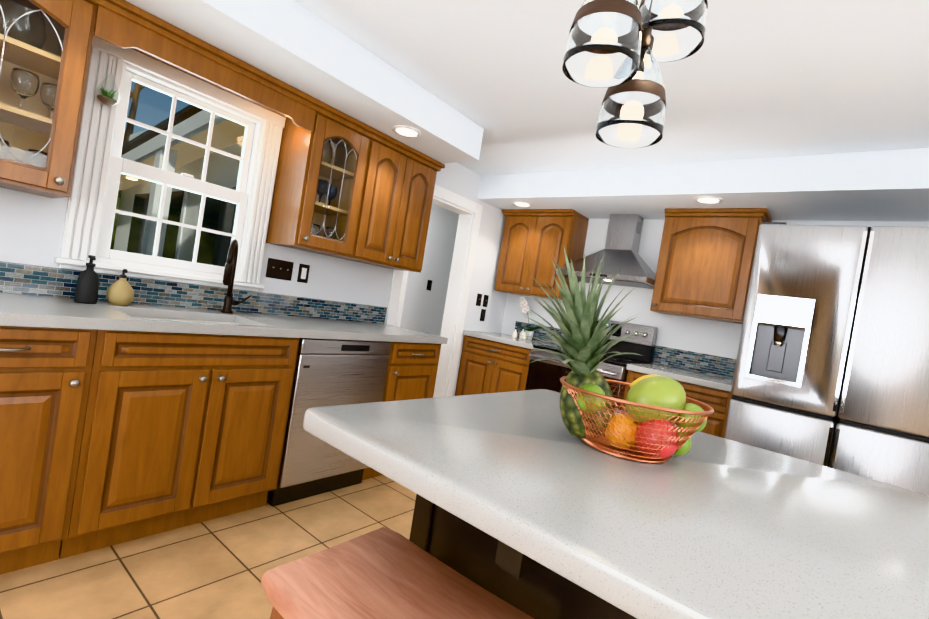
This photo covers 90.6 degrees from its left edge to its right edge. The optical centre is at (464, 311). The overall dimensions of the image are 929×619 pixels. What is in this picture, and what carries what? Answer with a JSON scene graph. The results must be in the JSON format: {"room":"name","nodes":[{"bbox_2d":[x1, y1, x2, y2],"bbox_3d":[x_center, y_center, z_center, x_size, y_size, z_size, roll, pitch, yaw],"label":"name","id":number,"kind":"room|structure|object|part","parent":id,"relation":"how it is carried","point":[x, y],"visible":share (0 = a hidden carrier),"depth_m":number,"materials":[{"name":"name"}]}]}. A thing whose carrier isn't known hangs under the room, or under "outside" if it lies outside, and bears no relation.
{"room":"kitchen","nodes":[
{"label":"kitchen","id":0,"kind":"room"},
{"bbox_2d":[110,83,145,249],"bbox_3d":[-13.454,-7.279,18.440,34.987,15.760,43.744,10,1,38],"label":"trees","id":1,"kind":"object","parent":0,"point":[134,102],"depth_m":13.21,"materials":[{"name":"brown plant"}]},
{"bbox_2d":[113,129,242,261],"bbox_3d":[-2.675,-0.361,4.386,4.150,3.050,0.120,10,1,38],"label":"wall","id":2,"kind":"structure","parent":0,"point":[189,232],"depth_m":4.25,"materials":[{"name":"white paint"}]},
{"bbox_2d":[0,475,415,618],"bbox_3d":[-0.182,1.142,2.133,8.500,0.060,8.100,10,1,38],"label":"floor","id":3,"kind":"structure","parent":0,"point":[217,568],"depth_m":1.76,"materials":[{"name":"tile"}]},
{"bbox_2d":[0,328,119,574],"bbox_3d":[-1.722,0.435,1.656,0.617,0.872,0.500,10,1,38],"label":"base cabinet","id":4,"kind":"object","parent":3,"relation":"on","point":[56,383],"depth_m":1.57,"materials":[{"name":"brown wood"}]},
{"bbox_2d":[0,292,447,343],"bbox_3d":[-1.362,0.022,1.996,0.642,0.041,3.250,10,1,38],"label":"countertop","id":5,"kind":"structure","parent":4,"relation":"on","point":[19,309],"depth_m":2.10,"materials":[{"name":"grey stone"}]},
{"bbox_2d":[220,239,251,313],"bbox_3d":[-1.186,-0.176,2.418,0.192,0.390,0.227,10,1,38],"label":"faucet","id":6,"kind":"object","parent":5,"relation":"on","point":[230,266],"depth_m":2.44,"materials":[{"name":"black metal"}]},
{"bbox_2d":[208,336,403,507],"bbox_3d":[-0.904,0.545,2.699,0.619,0.872,0.722,10,1,38],"label":"base cabinet","id":7,"kind":"object","parent":3,"relation":"on","point":[261,444],"depth_m":2.29,"materials":[{"name":"brown wood"}]},
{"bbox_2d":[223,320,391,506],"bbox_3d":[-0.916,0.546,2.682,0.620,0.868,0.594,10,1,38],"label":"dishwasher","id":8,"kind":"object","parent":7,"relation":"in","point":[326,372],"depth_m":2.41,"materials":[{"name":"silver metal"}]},
{"bbox_2d":[261,527,533,618],"bbox_3d":[-0.150,0.815,0.796,0.456,0.644,0.338,10,1,38],"label":"bench","id":9,"kind":"object","parent":3,"relation":"on","point":[382,573],"visible":1,"depth_m":0.82,"materials":[{"name":"brown wood"}]},
{"bbox_2d":[396,344,440,400],"bbox_3d":[-0.588,0.587,3.102,0.617,0.872,0.462,10,1,38],"label":"base cabinet","id":10,"kind":"object","parent":3,"relation":"on","point":[418,374],"depth_m":2.94,"materials":[{"name":"brown wood"}]},
{"bbox_2d":[455,336,531,395],"bbox_3d":[0.402,0.722,4.255,0.754,0.872,0.617,10,1,38],"label":"base cabinet","id":11,"kind":"object","parent":3,"relation":"on","point":[486,366],"depth_m":4.02,"materials":[{"name":"brown wood"}]},
{"bbox_2d":[463,330,558,347],"bbox_3d":[0.466,0.269,4.237,0.758,0.041,0.642,10,1,38],"label":"countertop","id":12,"kind":"structure","parent":11,"relation":"on","point":[519,341],"depth_m":4.07,"materials":[{"name":"grey stone"}]},
{"bbox_2d":[525,319,657,409],"bbox_3d":[0.968,0.650,3.717,0.762,1.212,0.733,10,1,38],"label":"range","id":13,"kind":"object","parent":3,"relation":"on","point":[545,374],"visible":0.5,"depth_m":3.67,"materials":[{"name":"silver metal"}]},
{"bbox_2d":[303,389,928,618],"bbox_3d":[0.267,0.741,0.941,0.955,0.916,0.930,10,1,40],"label":"kitchen island","id":14,"kind":"object","parent":3,"relation":"on","point":[527,502],"visible":0.96,"depth_m":0.69,"materials":[{"name":"stone"}]},
{"bbox_2d":[518,245,713,462],"bbox_3d":[0.309,0.079,0.959,0.390,0.402,0.377,10,1,38],"label":"fruit basket","id":15,"kind":"object","parent":14,"relation":"on","point":[646,431],"visible":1,"depth_m":0.91,"materials":[{"name":"orange metal"}]},
{"bbox_2d":[622,368,731,437],"bbox_3d":[1.559,0.922,3.328,0.699,0.872,0.617,10,1,38],"label":"base cabinet","id":16,"kind":"object","parent":3,"relation":"on","point":[719,401],"depth_m":2.95,"materials":[{"name":"brown wood"}]},
{"bbox_2d":[627,364,732,391],"bbox_3d":[1.622,0.468,3.310,0.700,0.041,0.642,10,1,38],"label":"countertop","id":17,"kind":"structure","parent":16,"relation":"on","point":[704,379],"depth_m":3.15,"materials":[{"name":"grey stone"}]},
{"bbox_2d":[723,222,928,495],"bbox_3d":[2.126,0.522,2.628,0.920,1.865,0.988,10,1,38],"label":"fridge","id":18,"kind":"object","parent":3,"relation":"on","point":[832,366],"visible":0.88,"depth_m":2.26,"materials":[{"name":"grey metal"}]},
{"bbox_3d":[1.593,0.919,2.423,0.456,0.822,0.060,10,1,38],"label":"door","id":19,"kind":"part","parent":18,"relation":"part of","materials":[{"name":"silver metal"}]},
{"bbox_3d":[1.734,0.023,2.406,0.456,0.953,0.060,10,1,38],"label":"door","id":20,"kind":"part","parent":18,"relation":"part of","materials":[{"name":"silver metal"}]},
{"bbox_3d":[2.093,0.085,2.119,0.456,0.953,0.060,10,1,38],"label":"door","id":21,"kind":"part","parent":18,"relation":"part of","materials":[{"name":"silver metal"}]},
{"bbox_2d":[0,62,506,395],"bbox_3d":[-1.552,-0.283,2.337,0.150,2.320,6.500,10,1,38],"label":"wall","id":22,"kind":"structure","parent":0,"point":[31,229],"depth_m":3.06,"materials":[{"name":"white paint"}]},
{"bbox_2d":[54,32,285,291],"bbox_3d":[-1.420,-0.666,2.334,0.155,1.033,0.918,10,1,38],"label":"window unit","id":23,"kind":"structure","parent":22,"relation":"in","point":[240,196],"depth_m":2.23,"materials":[{"name":"white wood"}]},
{"bbox_2d":[95,61,119,105],"bbox_3d":[-1.526,-0.986,1.976,0.086,0.200,0.086,10,1,38],"label":"hanging planter","id":24,"kind":"object","parent":23,"relation":"hanging from","point":[104,97],"visible":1,"depth_m":1.96,"materials":[{"name":"beige wicker"}]},
{"bbox_2d":[266,258,293,280],"bbox_3d":[-1.108,-0.251,2.763,0.015,0.115,0.164,10,1,38],"label":"switch plate","id":25,"kind":"object","parent":22,"relation":"attached to","point":[279,269],"depth_m":2.76,"materials":[{"name":"black metal"}]},
{"bbox_2d":[297,264,309,282],"bbox_3d":[-1.012,-0.238,2.891,0.007,0.115,0.072,10,1,38],"label":"switch plate","id":26,"kind":"object","parent":22,"relation":"attached to","point":[303,273],"depth_m":2.89,"materials":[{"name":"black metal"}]},
{"bbox_2d":[308,124,443,271],"bbox_3d":[-0.573,-0.695,3.084,0.322,0.751,0.683,10,1,38],"label":"upper cabinet","id":27,"kind":"object","parent":22,"relation":"attached to","point":[374,202],"depth_m":2.88,"materials":[{"name":"brown wood"}]},
{"bbox_2d":[385,184,482,397],"bbox_3d":[-0.354,0.006,3.892,0.190,2.065,0.940,10,1,38],"label":"door frame","id":28,"kind":"structure","parent":22,"relation":"attached to","point":[459,264],"depth_m":4.15,"materials":[{"name":"white wood"}]},
{"bbox_2d":[476,294,484,305],"bbox_3d":[0.141,-0.108,4.351,0.015,0.115,0.072,10,1,38],"label":"switch plate","id":29,"kind":"object","parent":22,"relation":"attached to","point":[479,296],"depth_m":4.35,"materials":[{"name":"black plastic"}]},
{"bbox_2d":[480,309,485,320],"bbox_3d":[0.178,0.038,4.434,0.007,0.115,0.072,10,1,38],"label":"switch plate","id":30,"kind":"object","parent":22,"relation":"attached to","point":[483,311],"depth_m":4.43,"materials":[{"name":"black plastic"}]},
{"bbox_2d":[483,295,488,306],"bbox_3d":[0.209,-0.099,4.437,0.015,0.115,0.072,10,1,38],"label":"switch plate","id":31,"kind":"object","parent":22,"relation":"attached to","point":[486,297],"depth_m":4.44,"materials":[{"name":"black plastic"}]},
{"bbox_2d":[395,204,458,335],"bbox_3d":[-0.033,-0.107,5.775,0.120,2.320,2.110,10,1,38],"label":"wall","id":32,"kind":"structure","parent":0,"point":[420,308],"depth_m":5.18,"materials":[{"name":"white paint"}]},
{"bbox_2d":[426,280,431,290],"bbox_3d":[-0.392,-0.295,5.178,0.015,0.115,0.072,10,1,38],"label":"switch plate","id":33,"kind":"object","parent":32,"relation":"attached to","point":[429,283],"depth_m":5.17,"materials":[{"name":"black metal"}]},
{"bbox_2d":[294,0,928,175],"bbox_3d":[0.192,-1.228,2.090,8.500,0.100,8.100,10,1,38],"label":"ceiling","id":34,"kind":"structure","parent":0,"point":[752,79],"depth_m":2.10,"materials":[{"name":"white paint"}]},
{"bbox_2d":[125,0,483,162],"bbox_3d":[-1.562,-1.336,1.435,0.669,0.209,4.600,10,1,38],"label":"soffit ceiling","id":35,"kind":"structure","parent":34,"relation":"attached to","point":[295,44],"depth_m":2.16,"materials":[{"name":"white paint"}]},
{"bbox_2d":[392,125,421,137],"bbox_3d":[-0.340,-1.056,2.705,0.175,0.008,0.175,10,1,32],"label":"recessed light","id":36,"kind":"object","parent":35,"relation":"in","point":[405,131],"depth_m":2.70,"materials":[{"name":"white plastic"}]},
{"bbox_2d":[562,0,707,147],"bbox_3d":[0.435,-0.784,1.082,0.243,0.664,0.370,10,1,38],"label":"pendant light","id":37,"kind":"object","parent":34,"relation":"hanging from","point":[620,49],"visible":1,"depth_m":1.10,"materials":[{"name":"clear glass"}]},
{"bbox_2d":[478,148,928,221],"bbox_3d":[2.443,-0.728,2.745,5.399,0.209,0.719,10,1,38],"label":"soffit ceiling","id":38,"kind":"structure","parent":34,"relation":"attached to","point":[889,185],"depth_m":2.94,"materials":[{"name":"white paint"}]},
{"bbox_2d":[513,201,531,206],"bbox_3d":[0.512,-0.947,4.065,0.175,0.008,0.175,10,1,32],"label":"recessed light","id":39,"kind":"object","parent":38,"relation":"in","point":[518,203],"depth_m":4.06,"materials":[{"name":"white plastic"}]},
{"bbox_2d":[694,196,722,203],"bbox_3d":[1.647,-0.750,3.104,0.175,0.008,0.175,10,1,32],"label":"recessed light","id":40,"kind":"object","parent":38,"relation":"in","point":[703,199],"depth_m":3.10,"materials":[{"name":"white"}]},
{"bbox_2d":[501,219,928,364],"bbox_3d":[2.604,0.359,3.060,5.550,2.320,0.150,10,1,38],"label":"wall","id":41,"kind":"structure","parent":0,"point":[712,337],"depth_m":3.85,"materials":[{"name":"white paint"}]},
{"bbox_2d":[495,212,588,300],"bbox_3d":[0.711,-0.516,4.331,0.714,0.751,0.322,10,1,38],"label":"upper cabinet","id":42,"kind":"object","parent":41,"relation":"attached to","point":[530,241],"depth_m":4.18,"materials":[{"name":"brown wood"}]},
{"bbox_2d":[556,214,655,288],"bbox_3d":[1.246,-0.531,3.809,0.746,0.587,0.482,10,1,38],"label":"range hood","id":43,"kind":"object","parent":41,"relation":"attached to","point":[622,244],"visible":0.85,"depth_m":3.80,"materials":[{"name":"silver metal"}]},
{"bbox_2d":[513,321,755,382],"bbox_3d":[1.305,0.309,3.982,2.065,0.150,0.006,10,1,38],"label":"backsplash","id":44,"kind":"structure","parent":41,"relation":"attached to","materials":[{"name":"tile"}]},
{"bbox_2d":[650,212,770,323],"bbox_3d":[1.816,-0.325,3.445,0.628,0.751,0.322,10,1,38],"label":"upper cabinet","id":45,"kind":"object","parent":41,"relation":"attached to","point":[705,263],"depth_m":3.30,"materials":[{"name":"brown wood"}]},
{"label":"outside","id":46,"kind":"structure","parent":0,"visible":0},
{"bbox_2d":[119,104,245,266],"bbox_3d":[-27.461,-6.296,22.643,66.600,6.620,80.000,10,1,38],"label":"house","id":47,"kind":"structure","parent":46,"point":[211,241],"depth_m":3.90,"materials":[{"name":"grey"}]}
]}

